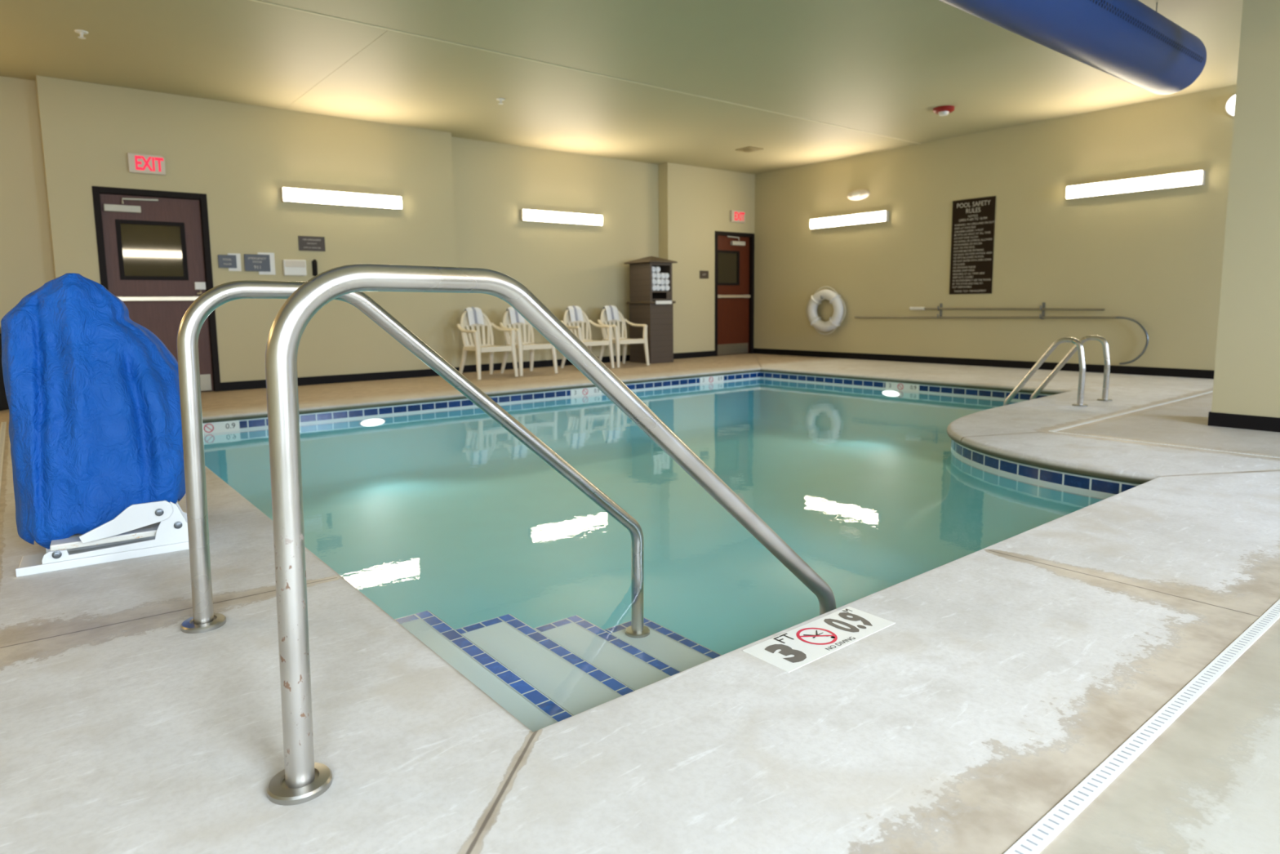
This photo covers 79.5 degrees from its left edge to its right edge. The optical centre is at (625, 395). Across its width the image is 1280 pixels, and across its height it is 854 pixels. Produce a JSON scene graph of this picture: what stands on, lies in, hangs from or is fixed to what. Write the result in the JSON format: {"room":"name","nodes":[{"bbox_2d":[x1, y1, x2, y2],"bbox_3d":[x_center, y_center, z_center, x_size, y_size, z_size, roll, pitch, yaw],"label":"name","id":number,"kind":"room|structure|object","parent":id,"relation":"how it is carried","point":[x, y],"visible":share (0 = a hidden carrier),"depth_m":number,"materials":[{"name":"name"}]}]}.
{"room":"indoor swimming pool","nodes":[
{"label":"indoor swimming pool","id":0,"kind":"room"},
{"bbox_2d":[0,75,755,382],"bbox_3d":[-3.116,-1.865,10.206,13.920,3.257,0.483,-6,9,-38],"label":"wall","id":1,"kind":"structure","parent":0,"point":[463,199],"depth_m":9.69,"materials":[{"name":"beige paint"}]},
{"bbox_2d":[127,152,165,175],"bbox_3d":[-5.110,-2.469,8.219,0.340,0.200,0.053,-6,9,-38],"label":"exit sign","id":2,"kind":"object","parent":1,"relation":"attached to","point":[140,163],"visible":1,"depth_m":8.20,"materials":[{"name":"red"}]},
{"bbox_2d":[91,186,221,391],"bbox_3d":[-5.160,-1.118,8.505,1.060,2.220,0.252,-6,9,-38],"label":"door","id":3,"kind":"structure","parent":1,"relation":"in","point":[153,246],"depth_m":8.44,"materials":[{"name":"brown wood"}]},
{"bbox_2d":[217,253,241,271],"bbox_3d":[-4.525,-1.525,8.802,0.237,0.201,0.024,-6,9,-38],"label":"wall plaque","id":4,"kind":"object","parent":1,"relation":"attached to","point":[232,261],"visible":1,"depth_m":8.80,"materials":[{"name":"white plastic"}]},
{"bbox_2d":[244,252,275,275],"bbox_3d":[-4.273,-1.543,9.000,0.333,0.257,0.024,-6,9,-38],"label":"wall plaque","id":5,"kind":"object","parent":1,"relation":"attached to","point":[264,263],"visible":1,"depth_m":9.00,"materials":[{"name":"white plastic"}]},
{"bbox_2d":[282,259,306,275],"bbox_3d":[-3.960,-1.531,9.223,0.260,0.190,0.064,-6,9,-38],"label":"wall box","id":6,"kind":"object","parent":1,"relation":"attached to","point":[291,267],"visible":1,"depth_m":9.20,"materials":[{"name":"white plastic"}]},
{"bbox_2d":[297,235,325,251],"bbox_3d":[-3.805,-1.843,9.345,0.309,0.175,0.011,-6,9,-38],"label":"wall plaque","id":7,"kind":"object","parent":1,"relation":"attached to","point":[305,242],"visible":1,"depth_m":9.34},
{"bbox_2d":[311,259,317,275],"bbox_3d":[-3.771,-1.551,9.366,0.060,0.211,0.070,-6,9,-38],"label":"handset","id":8,"kind":"object","parent":1,"relation":"attached to","point":[314,264],"visible":0.85,"depth_m":9.35,"materials":[{"name":"black plastic"}]},
{"bbox_2d":[280,186,401,209],"bbox_3d":[-3.466,-2.423,9.495,1.450,0.164,0.098,-6,9,-38],"label":"wall light","id":9,"kind":"object","parent":1,"relation":"attached to","point":[295,195],"visible":1,"depth_m":9.42,"materials":[{"name":"white plastic"}]},
{"bbox_2d":[220,350,715,391],"bbox_3d":[-3.477,-0.239,9.928,12.745,0.100,0.245,-6,9,-38],"label":"baseboard","id":10,"kind":"structure","parent":1,"relation":"attached to","point":[260,384],"depth_m":10.13,"materials":[{"name":"black plastic"}]},
{"bbox_2d":[520,208,602,226],"bbox_3d":[-0.950,-2.712,11.753,1.450,0.164,0.098,-6,9,-38],"label":"wall light","id":11,"kind":"object","parent":1,"relation":"attached to","point":[535,215],"visible":1,"depth_m":11.68,"materials":[{"name":"beige plastic"}]},
{"bbox_2d":[699,270,708,278],"bbox_3d":[1.378,-2.107,13.418,0.210,0.135,0.011,-6,9,-38],"label":"wall plaque","id":12,"kind":"object","parent":1,"relation":"attached to","point":[703,274],"visible":1,"depth_m":13.41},
{"bbox_2d":[714,231,754,355],"bbox_3d":[1.912,-1.845,14.023,1.010,2.200,0.252,-6,9,-38],"label":"door","id":13,"kind":"structure","parent":1,"relation":"in","point":[734,251],"depth_m":14.00,"materials":[{"name":"red wood"}]},
{"bbox_2d":[729,209,745,222],"bbox_3d":[2.014,-3.202,13.777,0.340,0.200,0.053,-6,9,-38],"label":"exit sign","id":14,"kind":"object","parent":1,"relation":"attached to","point":[739,216],"visible":1,"depth_m":13.74,"materials":[{"name":"red"}]},
{"bbox_2d":[0,0,1243,174],"bbox_3d":[0.597,-3.034,5.168,14.070,0.150,12.750,-6,9,-38],"label":"ceiling","id":15,"kind":"structure","parent":0,"point":[880,67],"depth_m":7.50,"materials":[{"name":"beige paint"}]},
{"bbox_2d":[74,29,88,39],"bbox_3d":[-4.549,-3.018,6.441,0.100,0.052,0.100,-6,9,-38],"label":"sprinkler head","id":16,"kind":"object","parent":15,"relation":"attached to","point":[81,32],"visible":1,"depth_m":6.43},
{"bbox_2d":[284,30,390,109],"bbox_3d":[-2.995,-3.218,7.762,0.015,0.002,3.257,-6,9,-38],"label":"trim","id":17,"kind":"structure","parent":15,"relation":"attached to","point":[386,32],"depth_m":7.45,"materials":[{"name":"beige paint"}]},
{"bbox_2d":[496,97,505,104],"bbox_3d":[-1.408,-3.323,8.702,0.100,0.052,0.100,-6,9,-38],"label":"sprinkler head","id":18,"kind":"object","parent":15,"relation":"attached to","point":[500,100],"visible":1,"depth_m":8.69},
{"bbox_2d":[250,0,919,143],"bbox_3d":[-1.022,-3.178,7.222,13.768,0.004,0.026,-6,9,-38],"label":"trim","id":19,"kind":"structure","parent":15,"relation":"attached to","point":[258,1],"depth_m":7.34,"materials":[{"name":"beige paint"}]},
{"bbox_2d":[735,146,763,152],"bbox_3d":[1.885,-3.723,11.687,0.300,0.036,0.300,-6,9,-38],"label":"ceiling vent","id":20,"kind":"object","parent":15,"relation":"in","point":[749,148],"visible":1,"depth_m":11.63,"materials":[{"name":"beige metal"}]},
{"bbox_2d":[742,148,756,151],"bbox_3d":[1.885,-3.717,11.687,0.220,0.024,0.220,-6,9,-38],"label":"diffuser","id":21,"kind":"object","parent":20,"relation":"attached to","point":[743,149],"depth_m":11.64,"materials":[{"name":"beige metal"}]},
{"bbox_2d":[933,105,954,115],"bbox_3d":[3.869,-3.445,9.344,0.240,0.090,0.240,-6,9,-38],"label":"fire alarm strobe","id":22,"kind":"object","parent":15,"relation":"attached to","point":[944,110],"visible":1,"depth_m":9.28,"materials":[{"name":"red plastic"}]},
{"bbox_2d":[939,0,1206,94],"bbox_3d":[0.385,-2.397,3.142,10.650,0.637,0.481,-6,9,-38],"label":"air duct","id":23,"kind":"object","parent":15,"relation":"hanging from","point":[1128,41],"visible":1,"depth_m":5.28,"materials":[{"name":"blue fabric"}]},
{"bbox_2d":[0,353,1279,853],"bbox_3d":[0.638,0.308,5.561,14.070,0.066,12.750,-6,9,-38],"label":"floor","id":24,"kind":"structure","parent":0,"point":[1006,672],"depth_m":1.80,"materials":[{"name":"concrete"}]},
{"bbox_2d":[0,422,6,491],"bbox_3d":[-2.883,0.560,3.510,0.036,0.007,7.843,-6,9,-38],"label":"drain grate","id":25,"kind":"object","parent":24,"relation":"on","point":[3,424],"visible":1,"depth_m":5.45,"materials":[{"name":"white plastic"}]},
{"bbox_2d":[0,325,8,410],"bbox_3d":[-6.134,-0.254,7.340,0.424,0.800,0.424,-6,9,-38],"label":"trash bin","id":26,"kind":"object","parent":24,"relation":"on","point":[3,402],"visible":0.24,"depth_m":7.33,"materials":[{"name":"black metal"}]},
{"bbox_2d":[15,500,188,577],"bbox_3d":[-2.020,0.206,2.974,0.565,0.806,0.379,-5,8,-33],"label":"lift","id":27,"kind":"object","parent":24,"relation":"on","point":[156,527],"visible":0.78,"depth_m":2.91,"materials":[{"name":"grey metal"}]},
{"bbox_2d":[0,272,185,549],"bbox_3d":[-2.134,0.032,3.131,0.621,1.038,0.634,-6,9,-38],"label":"cover","id":28,"kind":"object","parent":27,"relation":"on","point":[92,393],"visible":0.95,"depth_m":2.90,"materials":[{"name":"blue fabric"}]},
{"bbox_2d":[177,280,649,638],"bbox_3d":[-0.608,0.355,2.763,1.770,1.509,0.119,-6,9,-38],"label":"handrail","id":29,"kind":"object","parent":24,"relation":"on","point":[203,620],"visible":0.86,"depth_m":2.27,"materials":[{"name":"silver metal"}]},
{"bbox_2d":[457,310,518,379],"bbox_3d":[-1.864,-0.695,10.239,0.640,0.906,0.638,-7,9,-41],"label":"armchair","id":30,"kind":"object","parent":24,"relation":"on","point":[477,347],"visible":1,"depth_m":10.23,"materials":[{"name":"beige plastic"}]},
{"bbox_2d":[464,306,484,324],"bbox_3d":[-2.045,-1.075,10.394,0.224,0.248,0.159,-7,9,-41],"label":"towel","id":31,"kind":"object","parent":30,"relation":"on","point":[474,313],"visible":1,"depth_m":10.36,"materials":[{"name":"white fabric"}]},
{"bbox_2d":[499,309,557,376],"bbox_3d":[-1.372,-0.752,10.675,0.640,0.906,0.638,-6,9,-40],"label":"armchair","id":32,"kind":"object","parent":24,"relation":"on","point":[520,345],"visible":0.72,"depth_m":10.66,"materials":[{"name":"beige plastic"}]},
{"bbox_2d":[506,306,524,324],"bbox_3d":[-1.546,-1.133,10.834,0.224,0.248,0.159,-6,9,-40],"label":"towel","id":33,"kind":"object","parent":32,"relation":"on","point":[515,317],"visible":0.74,"depth_m":10.79,"materials":[{"name":"white fabric"}]},
{"bbox_2d":[265,263,835,805],"bbox_3d":[0.008,0.439,1.986,1.770,1.509,0.119,-6,9,-38],"label":"handrail","id":34,"kind":"object","parent":24,"relation":"on","point":[302,780],"visible":0.84,"depth_m":1.48,"materials":[{"name":"silver metal"}]},
{"bbox_2d":[560,308,614,368],"bbox_3d":[-0.595,-0.851,11.432,0.640,0.906,0.638,-6,9,-38],"label":"armchair","id":35,"kind":"object","parent":24,"relation":"on","point":[588,342],"visible":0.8,"depth_m":11.47,"materials":[{"name":"beige plastic"}]},
{"bbox_2d":[565,305,583,321],"bbox_3d":[-0.763,-1.232,11.597,0.224,0.248,0.159,-6,9,-38],"label":"towel","id":36,"kind":"object","parent":35,"relation":"on","point":[575,312],"visible":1,"depth_m":11.56,"materials":[{"name":"white fabric"}]},
{"bbox_2d":[597,307,649,367],"bbox_3d":[-0.061,-0.910,11.874,0.640,0.906,0.638,-6,8,-37],"label":"armchair","id":37,"kind":"object","parent":24,"relation":"on","point":[619,340],"visible":0.91,"depth_m":11.86,"materials":[{"name":"beige plastic"}]},
{"bbox_2d":[602,305,619,320],"bbox_3d":[-0.225,-1.291,12.042,0.224,0.248,0.159,-6,8,-37],"label":"towel","id":38,"kind":"object","parent":37,"relation":"on","point":[611,310],"visible":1,"depth_m":12.01,"materials":[{"name":"white fabric"}]},
{"bbox_2d":[624,256,677,364],"bbox_3d":[0.418,-1.387,12.428,0.590,1.699,0.630,-6,9,-38],"label":"tall cabinet","id":39,"kind":"object","parent":24,"relation":"on","point":[655,309],"visible":1,"depth_m":12.27,"materials":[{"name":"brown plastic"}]},
{"bbox_2d":[652,284,656,290],"bbox_3d":[0.365,-1.704,12.221,0.095,0.096,0.317,-6,9,-38],"label":"rolled towel","id":40,"kind":"object","parent":39,"relation":"in","point":[654,286],"visible":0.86,"depth_m":12.10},
{"bbox_2d":[652,278,656,284],"bbox_3d":[0.360,-1.800,12.215,0.095,0.096,0.317,-6,9,-38],"label":"rolled towel","id":41,"kind":"object","parent":40,"relation":"on","point":[654,281],"visible":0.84,"depth_m":12.10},
{"bbox_2d":[652,284,660,291],"bbox_3d":[0.428,-1.713,12.293,0.095,0.096,0.317,-6,9,-38],"label":"rolled towel","id":42,"kind":"object","parent":39,"relation":"in","point":[658,287],"visible":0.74,"depth_m":12.18,"materials":[{"name":"white fabric"}]},
{"bbox_2d":[654,278,661,284],"bbox_3d":[0.438,-1.808,12.268,0.095,0.096,0.317,-6,9,-38],"label":"rolled towel","id":43,"kind":"object","parent":42,"relation":"on","point":[658,281],"visible":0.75,"depth_m":12.15,"materials":[{"name":"white fabric"}]},
{"bbox_2d":[654,272,661,279],"bbox_3d":[0.433,-1.904,12.261,0.095,0.096,0.317,-6,9,-38],"label":"rolled towel","id":44,"kind":"object","parent":43,"relation":"on","point":[658,274],"visible":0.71,"depth_m":12.14,"materials":[{"name":"white fabric"}]},
{"bbox_2d":[653,266,660,272],"bbox_3d":[0.428,-2.000,12.255,0.095,0.096,0.317,-6,9,-38],"label":"rolled towel","id":45,"kind":"object","parent":44,"relation":"on","point":[657,268],"visible":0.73,"depth_m":12.13,"materials":[{"name":"white fabric"}]},
{"bbox_2d":[656,284,665,291],"bbox_3d":[0.506,-1.721,12.347,0.095,0.096,0.317,-6,9,-38],"label":"rolled towel","id":46,"kind":"object","parent":39,"relation":"in","point":[662,286],"visible":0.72,"depth_m":12.23,"materials":[{"name":"white fabric"}]},
{"bbox_2d":[659,279,664,284],"bbox_3d":[0.501,-1.817,12.340,0.095,0.096,0.317,-6,9,-38],"label":"rolled towel","id":47,"kind":"object","parent":46,"relation":"on","point":[662,282],"visible":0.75,"depth_m":12.22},
{"bbox_2d":[658,272,665,279],"bbox_3d":[0.511,-1.911,12.315,0.095,0.096,0.317,-6,9,-38],"label":"rolled towel","id":48,"kind":"object","parent":47,"relation":"on","point":[663,274],"visible":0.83,"depth_m":12.19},
{"bbox_2d":[661,284,670,291],"bbox_3d":[0.584,-1.728,12.400,0.095,0.096,0.317,-6,9,-38],"label":"rolled towel","id":49,"kind":"object","parent":39,"relation":"in","point":[667,286],"visible":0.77,"depth_m":12.28,"materials":[{"name":"white fabric"}]},
{"bbox_2d":[663,279,669,284],"bbox_3d":[0.579,-1.824,12.393,0.095,0.096,0.317,-6,9,-38],"label":"rolled towel","id":50,"kind":"object","parent":49,"relation":"on","point":[666,281],"visible":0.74,"depth_m":12.27,"materials":[{"name":"white fabric"}]},
{"bbox_2d":[661,272,669,279],"bbox_3d":[0.575,-1.921,12.386,0.095,0.096,0.317,-6,9,-38],"label":"rolled towel","id":51,"kind":"object","parent":50,"relation":"on","point":[667,275],"visible":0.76,"depth_m":12.27,"materials":[{"name":"white fabric"}]},
{"bbox_2d":[203,371,1140,732],"bbox_3d":[0.891,0.591,6.520,7.700,0.740,6.248,-6,9,-38],"label":"swimming pool","id":52,"kind":"object","parent":24,"relation":"in","point":[459,531],"visible":0.41,"depth_m":5.81,"materials":[{"name":"liquid"}]},
{"bbox_2d":[202,420,239,434],"bbox_3d":[-3.684,0.289,6.850,0.460,0.100,0.011,-6,9,-38],"label":"depth marker","id":53,"kind":"object","parent":52,"relation":"attached to","point":[232,425],"visible":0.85,"depth_m":6.90,"materials":[{"name":"white tile"}]},
{"bbox_2d":[359,420,386,426],"bbox_3d":[-2.546,0.271,7.754,0.270,0.084,0.020,-6,9,-38],"label":"pool light","id":54,"kind":"object","parent":52,"relation":"attached to","point":[371,424],"visible":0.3,"depth_m":7.74,"materials":[{"name":"white plastic"}]},
{"bbox_2d":[570,386,601,396],"bbox_3d":[-0.470,-0.046,9.357,0.460,0.100,0.011,-6,9,-38],"label":"depth marker","id":55,"kind":"object","parent":52,"relation":"attached to","point":[593,390],"visible":1,"depth_m":9.35,"materials":[{"name":"white tile"}]},
{"bbox_2d":[203,377,1022,439],"bbox_3d":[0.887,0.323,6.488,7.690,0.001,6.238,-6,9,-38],"label":"pool tile border","id":56,"kind":"object","parent":52,"relation":"in","point":[758,395],"visible":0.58,"depth_m":8.32,"materials":[{"name":"blue tile"}]},
{"bbox_2d":[699,374,724,384],"bbox_3d":[1.203,-0.220,10.663,0.460,0.100,0.011,-6,9,-38],"label":"depth marker","id":57,"kind":"object","parent":52,"relation":"attached to","point":[715,379],"visible":1,"depth_m":10.66,"materials":[{"name":"white tile"}]},
{"bbox_2d":[885,382,919,391],"bbox_3d":[3.405,-0.106,9.465,0.012,0.100,0.460,-6,9,-38],"label":"depth marker","id":58,"kind":"object","parent":52,"relation":"attached to","point":[889,385],"visible":1,"depth_m":9.46,"materials":[{"name":"white tile"}]},
{"bbox_2d":[1003,334,1112,406],"bbox_3d":[4.024,0.117,7.190,0.660,1.348,0.740,-6,9,-38],"label":"pool ladder","id":59,"kind":"object","parent":52,"relation":"attached to","point":[1078,345],"visible":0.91,"depth_m":7.05,"materials":[{"name":"silver metal"}]},
{"bbox_2d":[742,606,895,672],"bbox_3d":[0.551,0.676,2.157,0.474,0.004,0.160,-6,9,-38],"label":"depth marker","id":60,"kind":"object","parent":24,"relation":"on","point":[789,651],"visible":1,"depth_m":2.14,"materials":[{"name":"white tile"}]},
{"bbox_2d":[1048,390,1213,431],"bbox_3d":[4.894,0.062,6.925,4.764,0.007,0.036,-6,9,-38],"label":"drain grate","id":61,"kind":"object","parent":24,"relation":"on","point":[1155,405],"visible":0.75,"depth_m":6.26,"materials":[{"name":"white plastic"}]},
{"bbox_2d":[1004,599,1279,853],"bbox_3d":[1.864,0.651,2.232,5.840,0.007,0.036,-6,9,-38],"label":"drain grate","id":62,"kind":"object","parent":24,"relation":"on","point":[1041,834],"visible":1,"depth_m":1.60,"materials":[{"name":"white plastic"}]},
{"bbox_2d":[1053,431,1279,457],"bbox_3d":[3.589,0.335,4.742,0.018,0.007,1.803,-6,9,-38],"label":"drain grate","id":63,"kind":"object","parent":24,"relation":"on","point":[1054,431],"visible":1,"depth_m":4.88,"materials":[{"name":"white plastic"}]},
{"bbox_2d":[753,84,1236,370],"bbox_3d":[6.189,-1.898,9.503,0.152,3.257,12.117,-6,9,-38],"label":"wall","id":64,"kind":"structure","parent":0,"point":[1153,259],"depth_m":10.36,"materials":[{"name":"beige paint"}]},
{"bbox_2d":[805,286,845,334],"bbox_3d":[3.356,-1.423,12.893,0.220,0.808,0.808,-6,9,-38],"label":"buoy","id":65,"kind":"object","parent":64,"relation":"attached to","point":[834,299],"visible":1,"depth_m":12.81,"materials":[{"name":"white plastic"}]},
{"bbox_2d":[809,210,888,229],"bbox_3d":[3.608,-2.840,12.480,0.098,0.164,1.450,-6,9,-38],"label":"wall light","id":66,"kind":"object","parent":64,"relation":"attached to","point":[882,215],"visible":1,"depth_m":12.39,"materials":[{"name":"beige plastic"}]},
{"bbox_2d":[847,189,869,200],"bbox_3d":[3.711,-3.209,12.304,0.092,0.168,0.400,-6,9,-38],"label":"emergency light","id":67,"kind":"object","parent":64,"relation":"attached to","point":[857,194],"visible":1,"depth_m":12.25,"materials":[{"name":"white plastic"}]},
{"bbox_2d":[937,303,942,318],"bbox_3d":[4.642,-1.247,11.371,0.094,0.225,0.036,-6,9,-38],"label":"bracket","id":68,"kind":"object","parent":64,"relation":"attached to","point":[940,304],"visible":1,"depth_m":11.38,"materials":[{"name":"grey metal"}]},
{"bbox_2d":[909,306,1104,311],"bbox_3d":[5.170,-1.205,10.677,0.047,0.064,2.675,-6,9,-38],"label":"pole","id":69,"kind":"object","parent":68,"relation":"on","point":[910,308],"visible":1,"depth_m":10.55,"materials":[{"name":"metal"}]},
{"bbox_2d":[949,195,995,294],"bbox_3d":[4.938,-2.118,10.941,0.013,1.338,0.639,-6,9,-38],"label":"sign","id":70,"kind":"object","parent":64,"relation":"attached to","point":[973,220],"visible":1,"depth_m":10.93,"materials":[{"name":"black plastic"}]},
{"bbox_2d":[753,347,1214,378],"bbox_3d":[6.144,-0.324,9.637,0.012,0.100,12.117,-6,9,-38],"label":"baseboard","id":71,"kind":"structure","parent":64,"relation":"attached to","point":[1160,371],"depth_m":10.82,"materials":[{"name":"black plastic"}]},
{"bbox_2d":[854,315,1148,364],"bbox_3d":[5.027,-0.828,10.910,0.029,0.597,4.167,-6,9,-38],"label":"pole","id":72,"kind":"object","parent":64,"relation":"attached to","point":[1008,317],"visible":1,"depth_m":10.14,"materials":[{"name":"metal"}]},
{"bbox_2d":[1040,302,1044,319],"bbox_3d":[5.542,-1.124,10.234,0.094,0.225,0.036,-6,9,-38],"label":"bracket","id":73,"kind":"object","parent":64,"relation":"attached to","point":[1043,303],"visible":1,"depth_m":10.25,"materials":[{"name":"grey metal"}]},
{"bbox_2d":[1066,169,1204,199],"bbox_3d":[6.118,-2.537,9.303,0.098,0.164,1.450,-6,9,-38],"label":"wall light","id":74,"kind":"object","parent":64,"relation":"attached to","point":[1193,178],"visible":1,"depth_m":9.21,"materials":[{"name":"beige plastic"}]},
{"bbox_2d":[1211,0,1279,417],"bbox_3d":[5.706,-1.247,4.019,0.500,3.257,4.035,-6,9,-38],"label":"wall","id":75,"kind":"structure","parent":0,"point":[1246,374],"depth_m":5.34,"materials":[{"name":"beige paint"}]},
{"bbox_2d":[1225,93,1235,116],"bbox_3d":[6.726,-3.195,8.433,0.100,0.260,0.260,-6,9,-38],"label":"dome light","id":76,"kind":"object","parent":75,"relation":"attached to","point":[1230,104],"visible":0.38,"depth_m":8.47,"materials":[{"name":"white plastic"}]},
{"bbox_2d":[1207,411,1279,432],"bbox_3d":[5.722,0.320,4.208,0.524,0.100,4.047,-6,9,-38],"label":"baseboard","id":77,"kind":"structure","parent":75,"relation":"attached to","point":[1215,419],"depth_m":5.46,"materials":[{"name":"black plastic"}]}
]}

